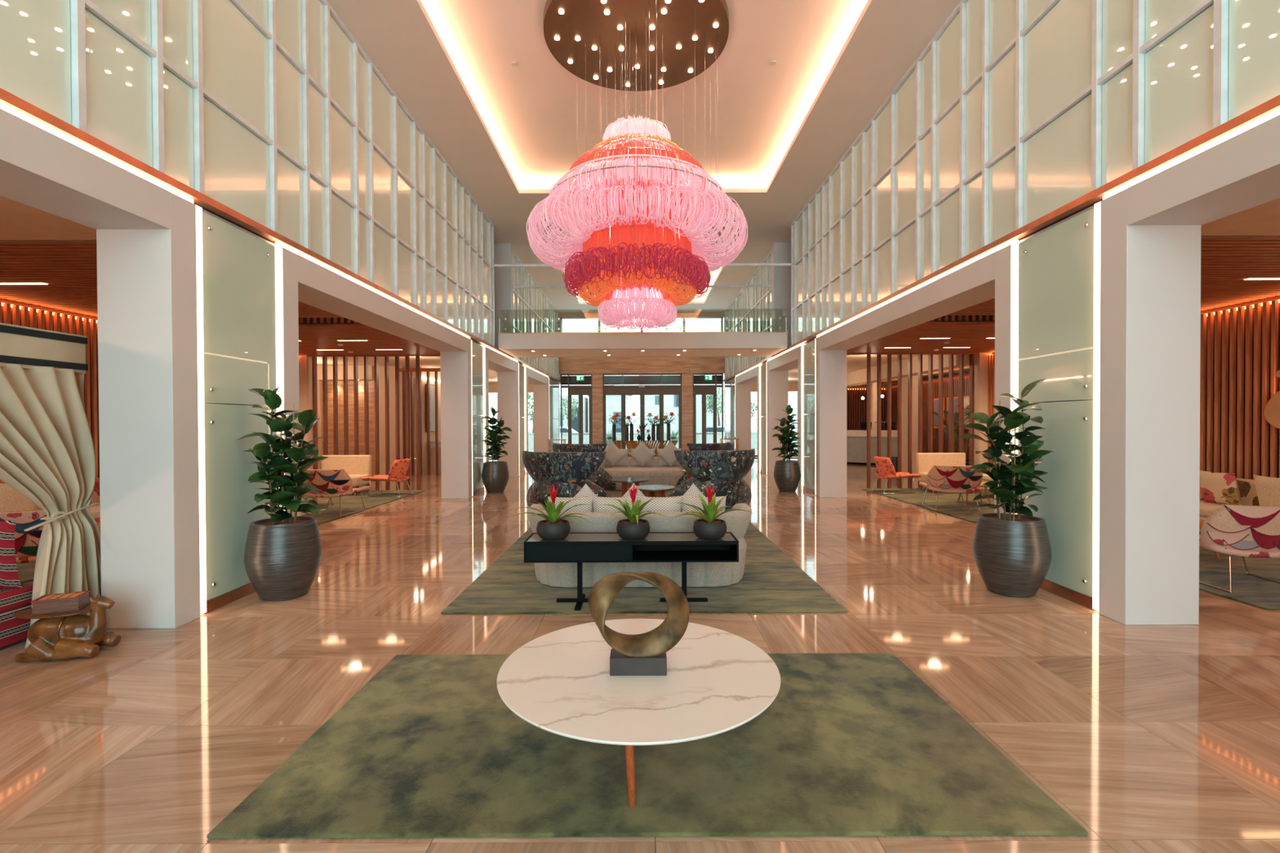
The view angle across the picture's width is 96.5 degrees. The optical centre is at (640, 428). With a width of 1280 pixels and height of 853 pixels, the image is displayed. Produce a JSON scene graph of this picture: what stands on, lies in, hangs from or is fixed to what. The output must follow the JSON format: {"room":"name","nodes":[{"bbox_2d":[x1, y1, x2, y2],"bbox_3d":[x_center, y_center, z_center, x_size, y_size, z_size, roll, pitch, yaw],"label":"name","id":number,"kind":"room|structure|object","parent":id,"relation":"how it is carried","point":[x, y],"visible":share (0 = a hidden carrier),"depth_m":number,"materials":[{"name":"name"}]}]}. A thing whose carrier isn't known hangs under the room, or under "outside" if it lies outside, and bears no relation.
{"room":"hotel lobby","nodes":[
{"label":"hotel lobby","id":0,"kind":"room"},
{"bbox_2d":[0,297,313,483],"bbox_3d":[-8.141,-0.203,3.423,0.420,3.600,20.850,0,1,0],"label":"wall","id":1,"kind":"structure","parent":0,"point":[11,312],"depth_m":8.40,"materials":[{"name":"brown wood"}]},
{"bbox_2d":[0,195,529,384],"bbox_3d":[-8.087,-1.895,9.581,7.700,0.460,33.200,0,1,0],"label":"ceiling","id":2,"kind":"structure","parent":0,"point":[49,260],"depth_m":6.71,"materials":[{"name":"beige paint"}]},
{"bbox_2d":[0,87,560,628],"bbox_3d":[-5.087,-1.802,9.582,2.900,6.650,33.200,0,1,0],"label":"wall","id":3,"kind":"structure","parent":0,"point":[197,299],"depth_m":4.67,"materials":[{"name":"white paint"}]},
{"bbox_2d":[0,0,558,379],"bbox_3d":[-3.781,-3.568,9.495,0.105,3.125,32.912,0,1,0],"label":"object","id":4,"kind":"structure","parent":3,"relation":"in","point":[273,112],"depth_m":5.98,"materials":[{"name":"white glass"}]},
{"bbox_2d":[513,284,771,288],"bbox_3d":[0.055,-4.064,16.380,7.400,0.060,0.060,0,1,0],"label":"trim","id":5,"kind":"structure","parent":3,"relation":"attached to","point":[709,286],"depth_m":16.35,"materials":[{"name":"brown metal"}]},
{"bbox_2d":[497,308,787,357],"bbox_3d":[0.060,-2.556,15.590,7.400,1.040,1.950,0,1,0],"label":"footbridge","id":6,"kind":"object","parent":3,"relation":"attached to","point":[689,344],"visible":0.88,"depth_m":14.63,"materials":[{"name":"white paint"}]},
{"bbox_2d":[316,365,559,475],"bbox_3d":[-7.931,-0.270,19.998,8.400,3.400,12.800,0,1,0],"label":"wall","id":7,"kind":"structure","parent":0,"point":[319,368],"depth_m":17.99,"materials":[{"name":"wood"}]},
{"bbox_2d":[425,383,438,431],"bbox_3d":[-6.873,-0.662,18.844,0.100,1.560,0.960,0,1,0],"label":"wall panel","id":8,"kind":"object","parent":7,"relation":"attached to","point":[432,387],"visible":0.5,"depth_m":18.71,"materials":[{"name":"brown wood"}]},
{"bbox_2d":[536,519,570,540],"bbox_3d":[-0.756,0.882,4.959,0.292,0.150,0.292,0,1,0],"label":"bowl","id":9,"kind":"object","parent":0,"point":[548,529],"depth_m":4.85,"materials":[{"name":"ceramic"}]},
{"bbox_2d":[616,519,649,540],"bbox_3d":[-0.063,0.880,4.959,0.292,0.150,0.292,0,1,16],"label":"bowl","id":10,"kind":"object","parent":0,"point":[627,529],"depth_m":4.85,"materials":[{"name":"ceramic"}]},
{"bbox_2d":[0,457,1279,852],"bbox_3d":[0.056,1.668,8.215,30.778,0.300,36.004,0,1,0],"label":"floor","id":11,"kind":"structure","parent":0,"point":[1151,738],"depth_m":3.55,"materials":[{"name":"tile"}]},
{"bbox_2d":[0,584,33,648],"bbox_3d":[-5.020,1.377,3.269,1.010,0.380,2.110,0,1,0],"label":"bench","id":12,"kind":"object","parent":11,"relation":"on","point":[13,629],"visible":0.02,"depth_m":4.13,"materials":[{"name":"fabric"}]},
{"bbox_2d":[0,520,22,589],"bbox_3d":[-4.766,0.918,4.029,0.560,0.516,0.194,0,1,-26],"label":"cushion","id":13,"kind":"object","parent":12,"relation":"on","point":[9,576],"visible":1,"depth_m":4.10,"materials":[{"name":"fabric"}]},
{"bbox_2d":[0,584,33,613],"bbox_3d":[-5.020,1.256,3.268,1.010,0.140,2.110,0,1,0],"label":"seat cushion","id":14,"kind":"object","parent":12,"relation":"on","point":[12,601],"depth_m":4.14,"materials":[{"name":"fabric"}]},
{"bbox_2d":[16,562,35,584],"bbox_3d":[-6.524,1.549,6.666,2.800,0.017,3.700,0,1,0],"label":"rug","id":15,"kind":"object","parent":11,"relation":"on","point":[25,571],"visible":0.02,"depth_m":6.16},
{"bbox_2d":[0,510,46,583],"bbox_3d":[-5.774,1.143,5.545,0.939,0.803,0.958,0,1,-7],"label":"lounge chair","id":16,"kind":"object","parent":15,"relation":"on","point":[26,543],"visible":0.33,"depth_m":5.20,"materials":[{"name":"fabric"}]},
{"bbox_2d":[32,478,100,523],"bbox_3d":[-7.546,1.142,7.011,0.880,0.803,3.800,0,1,0],"label":"lounge sofa","id":17,"kind":"object","parent":15,"relation":"on","point":[95,510],"visible":0.02,"depth_m":7.84,"materials":[{"name":"beige fabric"}]},
{"bbox_2d":[0,483,34,511],"bbox_3d":[-7.567,0.862,6.899,0.203,0.449,0.500,0,1,0],"label":"cushion","id":18,"kind":"object","parent":17,"relation":"on","point":[11,500],"visible":0.54,"depth_m":6.81,"materials":[{"name":"beige fabric"}]},
{"bbox_2d":[88,506,100,519],"bbox_3d":[-7.446,1.135,7.481,0.680,0.120,0.920,0,1,0],"label":"seat cushion","id":19,"kind":"object","parent":17,"relation":"on","point":[95,510],"depth_m":7.50,"materials":[{"name":"beige fabric"}]},
{"bbox_2d":[0,322,101,648],"bbox_3d":[-5.338,0.432,3.483,1.980,2.308,2.557,0,1,0],"label":"curtain","id":20,"kind":"object","parent":11,"relation":"on","point":[47,455],"visible":0.85,"depth_m":4.28,"materials":[{"name":"fabric"}]},
{"bbox_2d":[13,594,121,662],"bbox_3d":[-3.997,1.371,3.975,0.594,0.402,0.331,0,1,-3],"label":"sculpture","id":21,"kind":"object","parent":11,"relation":"on","point":[67,635],"visible":0.98,"depth_m":3.90,"materials":[{"name":"brown wood"}]},
{"bbox_2d":[30,590,90,615],"bbox_3d":[-4.025,1.210,3.972,0.250,0.093,0.170,0,1,-24],"label":"wooden box","id":22,"kind":"object","parent":21,"relation":"on","point":[74,601],"visible":0.98,"depth_m":3.92,"materials":[{"name":"brown wood"}]},
{"bbox_2d":[235,386,328,600],"bbox_3d":[-3.300,0.579,5.319,0.700,1.960,0.656,0,1,33],"label":"rubber plant","id":23,"kind":"object","parent":11,"relation":"on","point":[282,553],"visible":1,"depth_m":5.22,"materials":[{"name":"green plant"}]},
{"bbox_2d":[300,490,424,524],"bbox_3d":[-6.514,1.502,11.290,2.820,0.017,4.550,0,1,0],"label":"rug","id":24,"kind":"object","parent":11,"relation":"on","point":[349,504],"visible":0.27,"depth_m":11.49,"materials":[{"name":"carpet"}]},
{"bbox_2d":[300,469,370,516],"bbox_3d":[-5.428,1.096,10.145,0.939,0.803,0.958,0,1,6],"label":"lounge chair","id":25,"kind":"object","parent":24,"relation":"on","point":[333,482],"visible":0.77,"depth_m":9.80,"materials":[{"name":"fabric"}]},
{"bbox_2d":[321,454,371,495],"bbox_3d":[-6.776,1.050,12.881,1.100,0.862,0.740,0,1,0],"label":"bench sofa","id":26,"kind":"object","parent":24,"relation":"on","point":[357,466],"visible":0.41,"depth_m":13.11,"materials":[{"name":"beige fabric"}]},
{"bbox_2d":[361,458,412,497],"bbox_3d":[-5.538,1.072,12.560,0.942,0.803,0.646,0,1,7],"label":"lounge chair","id":27,"kind":"object","parent":24,"relation":"on","point":[397,471],"visible":0.99,"depth_m":12.35,"materials":[{"name":"fabric"}]},
{"bbox_2d":[306,355,439,490],"bbox_3d":[-6.091,-0.191,13.698,3.680,3.345,0.160,0,1,0],"label":"slatted screen","id":28,"kind":"object","parent":11,"relation":"on","point":[313,357],"visible":0.73,"depth_m":13.65,"materials":[{"name":"brown wood"}]},
{"bbox_2d":[399,368,440,475],"bbox_3d":[-6.681,-0.203,17.599,1.500,3.295,0.120,0,1,0],"label":"slatted screen","id":29,"kind":"object","parent":11,"relation":"on","point":[403,370],"visible":0.69,"depth_m":17.55,"materials":[{"name":"brown wood"}]},
{"bbox_2d":[430,441,440,472],"bbox_3d":[-6.277,0.936,18.810,1.200,1.000,0.680,0,1,0],"label":"desk","id":30,"kind":"object","parent":11,"relation":"on","point":[432,443],"visible":0.07,"depth_m":18.51,"materials":[{"name":"wood"}]},
{"bbox_2d":[480,406,512,493],"bbox_3d":[-3.334,0.491,13.261,0.702,1.978,0.670,0,1,-7],"label":"rubber plant","id":31,"kind":"object","parent":11,"relation":"on","point":[495,474],"visible":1,"depth_m":13.12,"materials":[{"name":"green plant"}]},
{"bbox_2d":[440,490,847,613],"bbox_3d":[0.031,1.495,9.550,3.410,0.017,9.530,0,1,0],"label":"rug","id":32,"kind":"object","parent":11,"relation":"on","point":[771,582],"visible":0.44,"depth_m":5.29,"materials":[{"name":"carpet"}]},
{"bbox_2d":[522,450,610,507],"bbox_3d":[-1.158,0.920,8.836,1.491,1.156,1.068,0,1,17],"label":"chair","id":33,"kind":"object","parent":32,"relation":"on","point":[567,472],"visible":0.52,"depth_m":8.40,"materials":[{"name":"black fabric"}]},
{"bbox_2d":[552,442,616,490],"bbox_3d":[-1.242,0.887,12.133,1.491,1.156,1.068,0,1,32],"label":"chair","id":34,"kind":"object","parent":32,"relation":"on","point":[600,477],"visible":0.25,"depth_m":11.70,"materials":[{"name":"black fabric"}]},
{"bbox_2d":[610,477,649,497],"bbox_3d":[-0.205,1.228,11.013,0.760,0.490,0.760,0,1,0],"label":"side table","id":35,"kind":"object","parent":32,"relation":"on","point":[626,482],"visible":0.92,"depth_m":10.98,"materials":[{"name":"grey glass"}]},
{"bbox_2d":[524,532,738,610],"bbox_3d":[-0.077,1.241,5.013,1.810,0.582,0.400,0,1,0],"label":"console table","id":36,"kind":"object","parent":32,"relation":"on","point":[580,548],"visible":0.8,"depth_m":4.86,"materials":[{"name":"wood"}]},
{"bbox_2d":[509,486,594,540],"bbox_3d":[-0.763,0.724,4.911,0.793,0.467,0.629,-1,1,-29],"label":"bromeliad","id":37,"kind":"object","parent":36,"relation":"on","point":[553,528],"visible":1,"depth_m":4.88,"materials":[{"name":"green plant"}]},
{"bbox_2d":[598,484,669,540],"bbox_3d":[-0.020,0.721,4.938,0.629,0.467,0.793,0,1,-13],"label":"bromeliad","id":38,"kind":"object","parent":36,"relation":"on","point":[633,528],"visible":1,"depth_m":4.89,"materials":[{"name":"green plant"}]},
{"bbox_2d":[693,518,726,540],"bbox_3d":[0.602,0.877,4.959,0.292,0.150,0.292,0,1,14],"label":"bowl","id":39,"kind":"object","parent":36,"relation":"on","point":[708,529],"depth_m":4.85,"materials":[{"name":"ceramic"}]},
{"bbox_2d":[669,485,755,540],"bbox_3d":[0.619,0.718,5.001,0.793,0.467,0.629,0,1,-15],"label":"bromeliad","id":40,"kind":"object","parent":36,"relation":"on","point":[708,528],"visible":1,"depth_m":4.90,"materials":[{"name":"green plant"}]},
{"bbox_2d":[526,503,751,587],"bbox_3d":[-0.011,1.159,5.932,2.287,0.728,1.118,0,1,0],"label":"sofa","id":41,"kind":"object","parent":32,"relation":"on","point":[564,575],"visible":0.41,"depth_m":5.41,"materials":[{"name":"beige fabric"}]},
{"bbox_2d":[547,496,593,512],"bbox_3d":[-0.707,0.862,5.729,0.460,0.354,0.174,0,1,1],"label":"cushion","id":42,"kind":"object","parent":41,"relation":"on","point":[584,501],"visible":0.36,"depth_m":5.69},
{"bbox_2d":[573,483,596,511],"bbox_3d":[-0.567,0.825,5.928,0.508,0.504,0.146,0,1,-12],"label":"cushion","id":43,"kind":"object","parent":41,"relation":"on","point":[585,491],"visible":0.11,"depth_m":5.91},
{"bbox_2d":[592,496,637,511],"bbox_3d":[-0.257,0.861,5.729,0.460,0.354,0.174,0,1,2],"label":"cushion","id":44,"kind":"object","parent":41,"relation":"on","point":[597,500],"visible":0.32,"depth_m":5.69,"materials":[{"name":"fabric"}]},
{"bbox_2d":[637,496,682,511],"bbox_3d":[0.193,0.859,5.729,0.460,0.354,0.174,0,1,-1],"label":"cushion","id":45,"kind":"object","parent":41,"relation":"on","point":[659,504],"visible":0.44,"depth_m":5.68,"materials":[{"name":"fabric"}]},
{"bbox_2d":[680,483,705,511],"bbox_3d":[0.553,0.821,5.928,0.508,0.504,0.146,0,1,-12],"label":"cushion","id":46,"kind":"object","parent":41,"relation":"on","point":[693,491],"visible":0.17,"depth_m":5.91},
{"bbox_2d":[681,496,726,511],"bbox_3d":[0.633,0.857,5.729,0.460,0.354,0.174,0,1,2],"label":"cushion","id":47,"kind":"object","parent":41,"relation":"on","point":[695,501],"visible":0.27,"depth_m":5.70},
{"bbox_2d":[599,457,684,490],"bbox_3d":[0.044,1.080,13.761,2.287,0.728,1.118,0,1,0],"label":"sofa","id":48,"kind":"object","parent":32,"relation":"on","point":[662,475],"visible":0.44,"depth_m":13.25,"materials":[{"name":"beige fabric"}]},
{"bbox_2d":[604,440,625,467],"bbox_3d":[-0.678,0.618,13.687,0.650,0.644,0.165,0,1,11],"label":"cushion","id":49,"kind":"object","parent":48,"relation":"on","point":[613,454],"visible":0.92,"depth_m":13.63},
{"bbox_2d":[604,448,628,466],"bbox_3d":[-0.587,0.715,13.908,0.600,0.454,0.188,0,1,0],"label":"cushion","id":50,"kind":"object","parent":48,"relation":"on","point":[623,462],"visible":0.41,"depth_m":13.86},
{"bbox_2d":[629,440,655,466],"bbox_3d":[0.042,0.615,13.687,0.650,0.644,0.165,0,1,11],"label":"cushion","id":51,"kind":"object","parent":48,"relation":"on","point":[642,453],"visible":1,"depth_m":13.63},
{"bbox_2d":[630,448,654,466],"bbox_3d":[0.053,0.713,13.908,0.600,0.454,0.188,0,1,0],"label":"cushion","id":52,"kind":"object","parent":48,"relation":"on","point":[651,462],"visible":0.48,"depth_m":13.87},
{"bbox_2d":[604,466,681,471],"bbox_3d":[0.044,0.985,13.681,1.840,0.080,0.840,0,1,0],"label":"seat cushion","id":53,"kind":"object","parent":48,"relation":"on","point":[607,468],"depth_m":13.33,"materials":[{"name":"fabric"}]},
{"bbox_2d":[657,440,679,466],"bbox_3d":[0.722,0.612,13.687,0.650,0.644,0.165,0,1,11],"label":"cushion","id":54,"kind":"object","parent":48,"relation":"on","point":[667,453],"visible":0.88,"depth_m":13.64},
{"bbox_2d":[656,448,681,466],"bbox_3d":[0.693,0.710,13.908,0.600,0.454,0.188,0,1,0],"label":"cushion","id":55,"kind":"object","parent":48,"relation":"on","point":[660,461],"visible":0.4,"depth_m":13.87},
{"bbox_2d":[635,484,675,497],"bbox_3d":[0.235,1.248,9.863,0.720,0.470,0.720,0,1,0],"label":"side table","id":56,"kind":"object","parent":32,"relation":"on","point":[648,491],"visible":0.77,"depth_m":9.75,"materials":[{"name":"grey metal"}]},
{"bbox_2d":[675,441,733,487],"bbox_3d":[1.414,0.876,12.230,1.491,1.156,1.068,-1,1,-43],"label":"chair","id":57,"kind":"object","parent":32,"relation":"on","point":[729,446],"visible":0.12,"depth_m":11.70,"materials":[{"name":"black fabric"}]},
{"bbox_2d":[667,448,755,511],"bbox_3d":[1.165,0.908,9.136,1.491,1.156,1.068,0,1,-17],"label":"chair","id":58,"kind":"object","parent":32,"relation":"on","point":[725,470],"visible":0.61,"depth_m":8.71,"materials":[{"name":"multicoloured fabric"}]},
{"bbox_2d":[612,440,677,457],"bbox_3d":[0.171,0.916,21.610,2.476,0.935,0.500,0,1,0],"label":"console","id":59,"kind":"object","parent":11,"relation":"on","point":[629,444],"visible":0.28,"depth_m":21.42,"materials":[{"name":"brown wood"}]},
{"bbox_2d":[604,413,623,440],"bbox_3d":[-1.013,-0.064,21.674,0.838,1.031,0.397,0,1,14],"label":"flower vase","id":60,"kind":"object","parent":59,"relation":"on","point":[614,417],"visible":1,"depth_m":21.59,"materials":[{"name":"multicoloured plant"}]},
{"bbox_2d":[625,412,639,439],"bbox_3d":[-0.305,-0.076,21.628,0.756,1.051,0.436,0,1,39],"label":"flower vase","id":61,"kind":"object","parent":59,"relation":"on","point":[631,425],"visible":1,"depth_m":21.56,"materials":[{"name":"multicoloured plant"}]},
{"bbox_2d":[645,413,662,439],"bbox_3d":[0.522,-0.068,21.545,0.660,1.031,0.421,0,1,-23],"label":"flower vase","id":62,"kind":"object","parent":59,"relation":"on","point":[653,428],"visible":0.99,"depth_m":21.49,"materials":[{"name":"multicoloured plant"}]},
{"bbox_2d":[659,412,678,439],"bbox_3d":[1.050,-0.079,21.473,0.748,1.051,0.549,0,1,10],"label":"flower vase","id":63,"kind":"object","parent":59,"relation":"on","point":[665,417],"visible":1,"depth_m":21.44,"materials":[{"name":"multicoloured plant"}]},
{"bbox_2d":[206,653,1088,838],"bbox_3d":[0.026,1.560,3.058,3.400,0.017,1.715,0,1,0],"label":"rug","id":64,"kind":"object","parent":11,"relation":"on","point":[847,744],"visible":0.94,"depth_m":2.58,"materials":[{"name":"carpet"}]},
{"bbox_2d":[496,618,780,807],"bbox_3d":[-0.008,1.366,2.824,1.362,0.387,1.362,0,1,0],"label":"coffee table","id":65,"kind":"object","parent":64,"relation":"on","point":[716,682],"visible":0.75,"depth_m":2.58,"materials":[{"name":"white stone"}]},
{"bbox_2d":[587,571,689,675],"bbox_3d":[-0.009,0.928,2.759,0.493,0.489,0.120,0,1,0],"label":"ring sculpture","id":66,"kind":"object","parent":65,"relation":"on","point":[644,654],"visible":1,"depth_m":2.73,"materials":[{"name":"metal"}]},
{"bbox_2d":[771,404,800,492],"bbox_3d":[3.389,0.447,13.244,0.664,2.015,0.764,0,1,35],"label":"rubber plant","id":67,"kind":"object","parent":11,"relation":"on","point":[787,473],"visible":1,"depth_m":13.11,"materials":[{"name":"green plant"}]},
{"bbox_2d":[846,430,897,465],"bbox_3d":[8.379,0.712,21.617,3.900,1.280,0.820,0,1,36],"label":"reception desk","id":68,"kind":"object","parent":11,"relation":"on","point":[856,440],"visible":0.29,"depth_m":21.21,"materials":[{"name":"beige stone"}]},
{"bbox_2d":[846,430,897,436],"bbox_3d":[8.377,0.187,21.611,3.900,0.230,0.820,0,1,36],"label":"countertop","id":69,"kind":"structure","parent":68,"relation":"on","point":[849,433],"depth_m":21.14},
{"bbox_2d":[846,352,979,488],"bbox_3d":[6.229,-0.238,13.698,3.680,3.345,0.160,0,1,0],"label":"slatted screen","id":70,"kind":"object","parent":11,"relation":"on","point":[971,365],"visible":0.69,"depth_m":13.66,"materials":[{"name":"brown wood"}]},
{"bbox_2d":[862,488,994,522],"bbox_3d":[6.666,1.452,11.290,2.820,0.017,4.550,0,1,0],"label":"rug","id":71,"kind":"object","parent":11,"relation":"on","point":[948,504],"visible":0.46,"depth_m":11.40,"materials":[{"name":"carpet"}]},
{"bbox_2d":[871,456,921,493],"bbox_3d":[5.686,1.028,12.760,0.942,0.803,0.646,0,1,-7],"label":"lounge chair","id":72,"kind":"object","parent":71,"relation":"on","point":[886,469],"visible":1,"depth_m":12.55,"materials":[{"name":"fabric"}]},
{"bbox_2d":[915,453,977,493],"bbox_3d":[6.924,0.998,12.881,1.100,0.862,0.740,0,1,0],"label":"bench sofa","id":73,"kind":"object","parent":71,"relation":"on","point":[925,462],"visible":0.39,"depth_m":13.11,"materials":[{"name":"beige fabric"}]},
{"bbox_2d":[919,465,982,511],"bbox_3d":[5.651,1.051,10.445,0.939,0.803,0.958,0,1,9],"label":"lounge chair","id":74,"kind":"object","parent":71,"relation":"on","point":[940,478],"visible":0.94,"depth_m":10.11,"materials":[{"name":"fabric"}]},
{"bbox_2d":[958,378,1053,597],"bbox_3d":[3.421,0.538,5.385,0.766,1.991,0.625,0,1,31],"label":"rubber plant","id":75,"kind":"object","parent":11,"relation":"on","point":[1012,552],"visible":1,"depth_m":5.25,"materials":[{"name":"green plant"}]},
{"bbox_2d":[1199,532,1279,609],"bbox_3d":[6.676,1.499,6.666,2.800,0.017,3.700,0,1,0],"label":"rug","id":76,"kind":"object","parent":11,"relation":"on","point":[1248,589],"visible":0.31,"depth_m":5.72,"materials":[{"name":"carpet"}]},
{"bbox_2d":[1199,478,1259,532],"bbox_3d":[7.694,1.084,7.011,0.880,0.803,3.800,0,1,0],"label":"lounge sofa","id":77,"kind":"object","parent":76,"relation":"on","point":[1247,490],"visible":0.11,"depth_m":7.46,"materials":[{"name":"beige fabric"}]},
{"bbox_2d":[1199,502,1224,516],"bbox_3d":[7.594,1.078,7.481,0.680,0.120,0.920,0,1,0],"label":"seat cushion","id":78,"kind":"object","parent":77,"relation":"on","point":[1206,508],"depth_m":7.40,"materials":[{"name":"beige fabric"}]},
{"bbox_2d":[1199,470,1241,505],"bbox_3d":[7.713,0.797,7.619,0.203,0.449,0.500,0,1,0],"label":"cushion","id":79,"kind":"object","parent":77,"relation":"on","point":[1215,487],"visible":0.96,"depth_m":7.54,"materials":[{"name":"beige fabric"}]},
{"bbox_2d":[1253,474,1279,506],"bbox_3d":[7.713,0.804,6.899,0.203,0.449,0.500,0,1,0],"label":"cushion","id":80,"kind":"object","parent":77,"relation":"on","point":[1268,489],"visible":0.85,"depth_m":6.95,"materials":[{"name":"beige fabric"}]},
{"bbox_2d":[1199,504,1279,593],"bbox_3d":[5.812,1.099,5.575,0.939,0.803,0.958,0,1,7],"label":"lounge chair","id":81,"kind":"object","parent":76,"relation":"on","point":[1242,531],"visible":0.92,"depth_m":5.27,"materials":[{"name":"fabric"}]},
{"bbox_3d":[9.824,1.156,17.413,1.300,0.465,0.440,0,1,0],"label":"planter","id":82,"kind":"object","parent":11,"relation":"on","visible":0},
{"bbox_2d":[933,410,968,453],"bbox_3d":[9.580,0.178,17.263,1.462,1.507,1.589,0,1,40],"label":"palm","id":83,"kind":"object","parent":82,"relation":"in","point":[945,423],"visible":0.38,"depth_m":17.42,"materials":[{"name":"green plant"}]},
{"bbox_3d":[9.375,1.173,15.913,1.200,0.465,0.440,0,1,0],"label":"planter","id":84,"kind":"object","parent":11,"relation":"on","visible":0},
{"bbox_2d":[933,416,968,454],"bbox_3d":[9.032,0.297,15.887,1.644,1.303,1.402,0,1,0],"label":"palm","id":85,"kind":"object","parent":84,"relation":"in","point":[957,417],"visible":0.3,"depth_m":15.98,"materials":[{"name":"green plant"}]},
{"bbox_2d":[557,311,725,450],"bbox_3d":[0.062,-1.990,26.359,13.200,6.648,0.444,0,1,0],"label":"wall","id":86,"kind":"structure","parent":0,"point":[686,366],"depth_m":26.18,"materials":[{"name":"wood"}]},
{"bbox_2d":[488,393,533,457],"bbox_3d":[-6.331,-0.139,26.280,3.880,3.000,0.120,0,1,0],"label":"window","id":87,"kind":"structure","parent":86,"relation":"in","point":[492,397],"depth_m":26.27,"materials":[{"name":"clear glass"}]},
{"bbox_2d":[560,373,592,444],"bbox_3d":[-2.947,-0.577,26.345,1.470,3.850,0.140,0,1,0],"label":"door","id":88,"kind":"structure","parent":86,"relation":"in","point":[576,413],"depth_m":26.34,"materials":[{"name":"glass"}]},
{"bbox_2d":[561,388,568,444],"bbox_3d":[-3.481,-0.275,26.363,0.280,3.150,0.010,0,1,0],"label":"light","id":89,"kind":"object","parent":88,"relation":"attached to","point":[564,391],"depth_m":26.36,"materials":[{"name":"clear glass"}]},
{"bbox_2d":[560,316,723,332],"bbox_3d":[0.054,-4.248,26.309,7.500,1.730,0.100,0,1,0],"label":"window","id":90,"kind":"structure","parent":86,"relation":"in","point":[682,317],"depth_m":26.25,"materials":[{"name":"white metal"}]},
{"bbox_2d":[602,373,681,457],"bbox_3d":[0.083,-0.589,26.335,3.630,3.850,0.160,0,1,0],"label":"door","id":91,"kind":"structure","parent":86,"relation":"in","point":[624,400],"depth_m":26.34,"materials":[{"name":"glass"}]},
{"bbox_2d":[693,373,723,443],"bbox_3d":[3.108,-0.600,26.345,1.420,3.850,0.140,0,1,0],"label":"door","id":92,"kind":"structure","parent":86,"relation":"in","point":[708,395],"depth_m":26.34,"materials":[{"name":"glass"}]},
{"bbox_2d":[716,387,722,443],"bbox_3d":[3.634,-0.302,26.363,0.250,3.150,0.010,0,1,0],"label":"window pane","id":93,"kind":"object","parent":92,"relation":"attached to","point":[719,390],"depth_m":26.36,"materials":[{"name":"clear glass"}]},
{"bbox_2d":[577,297,706,302],"bbox_3d":[0.049,-5.473,21.296,5.840,0.240,6.440,0,1,0],"label":"ceiling light","id":94,"kind":"object","parent":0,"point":[700,299],"depth_m":24.46,"materials":[{"name":"paint"}]},
{"bbox_2d":[327,0,959,312],"bbox_3d":[0.050,-5.346,9.547,13.200,0.400,33.600,0,1,0],"label":"ceiling","id":95,"kind":"structure","parent":0,"point":[794,83],"depth_m":9.29,"materials":[{"name":"paint"}]},
{"bbox_2d":[526,0,747,329],"bbox_3d":[-0.043,-3.436,7.822,2.930,4.045,2.538,0,1,17],"label":"chandelier","id":96,"kind":"object","parent":95,"relation":"hanging from","point":[639,236],"visible":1,"depth_m":7.36,"materials":[{"name":"pink glass"}]},
{"bbox_2d":[724,372,968,442],"bbox_3d":[8.069,-0.331,19.998,8.400,3.400,12.800,0,1,0],"label":"wall","id":97,"kind":"structure","parent":0,"point":[793,387],"depth_m":26.18,"materials":[{"name":"beige paint"}]},
{"bbox_2d":[751,392,798,457],"bbox_3d":[6.469,-0.187,26.280,3.880,3.000,0.120,0,1,0],"label":"window","id":98,"kind":"structure","parent":97,"relation":"in","point":[793,397],"depth_m":26.27,"materials":[{"name":"clear glass"}]},
{"bbox_2d":[846,373,968,457],"bbox_3d":[9.869,-0.254,21.649,4.400,3.200,8.100,0,1,0],"label":"wall","id":99,"kind":"structure","parent":0,"point":[856,407],"depth_m":24.35,"materials":[{"name":"brown wood"}]},
{"bbox_2d":[933,397,945,428],"bbox_3d":[10.878,-0.549,20.796,0.060,1.100,0.720,0,1,0],"label":"picture frame","id":100,"kind":"object","parent":99,"relation":"attached to","point":[935,400],"visible":0.61,"depth_m":20.88,"materials":[{"name":"grey fabric"}]},
{"bbox_2d":[946,396,959,428],"bbox_3d":[10.878,-0.540,19.896,0.060,1.100,0.720,0,1,0],"label":"picture frame","id":101,"kind":"object","parent":99,"relation":"attached to","point":[956,399],"visible":0.39,"depth_m":19.68,"materials":[{"name":"grey fabric"}]},
{"bbox_2d":[846,354,969,474],"bbox_3d":[8.544,-0.332,19.898,1.850,3.400,12.200,0,1,0],"label":"wall","id":102,"kind":"structure","parent":0,"point":[859,377],"depth_m":17.07,"materials":[{"name":"beige paint"}]},
{"bbox_2d":[723,94,1279,625],"bbox_3d":[5.213,-1.841,9.582,2.900,6.650,33.200,0,1,0],"label":"wall","id":103,"kind":"structure","parent":0,"point":[1097,297],"depth_m":4.70,"materials":[{"name":"white paint"}]},
{"bbox_2d":[493,0,1279,378],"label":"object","id":104,"kind":"structure","parent":103,"relation":"in","point":[1012,113],"depth_m":6.13,"materials":[{"name":"white glass"}]},
{"bbox_2d":[755,197,1279,382],"bbox_3d":[8.213,-1.957,9.581,7.700,0.460,33.200,0,1,0],"label":"ceiling","id":105,"kind":"structure","parent":0,"point":[1240,251],"depth_m":7.10,"materials":[{"name":"beige paint"}]},
{"bbox_2d":[973,295,1279,479],"bbox_3d":[8.279,-0.266,3.423,0.420,3.600,20.850,0,1,0],"label":"wall","id":106,"kind":"structure","parent":0,"point":[1240,343],"depth_m":7.97,"materials":[{"name":"brown wood"}]},
{"bbox_2d":[1263,369,1279,428],"bbox_3d":[8.189,-0.373,7.147,0.080,0.800,0.646,0,1,0],"label":"wall lamp","id":107,"kind":"object","parent":106,"relation":"attached to","point":[1272,410],"visible":1,"depth_m":7.34,"materials":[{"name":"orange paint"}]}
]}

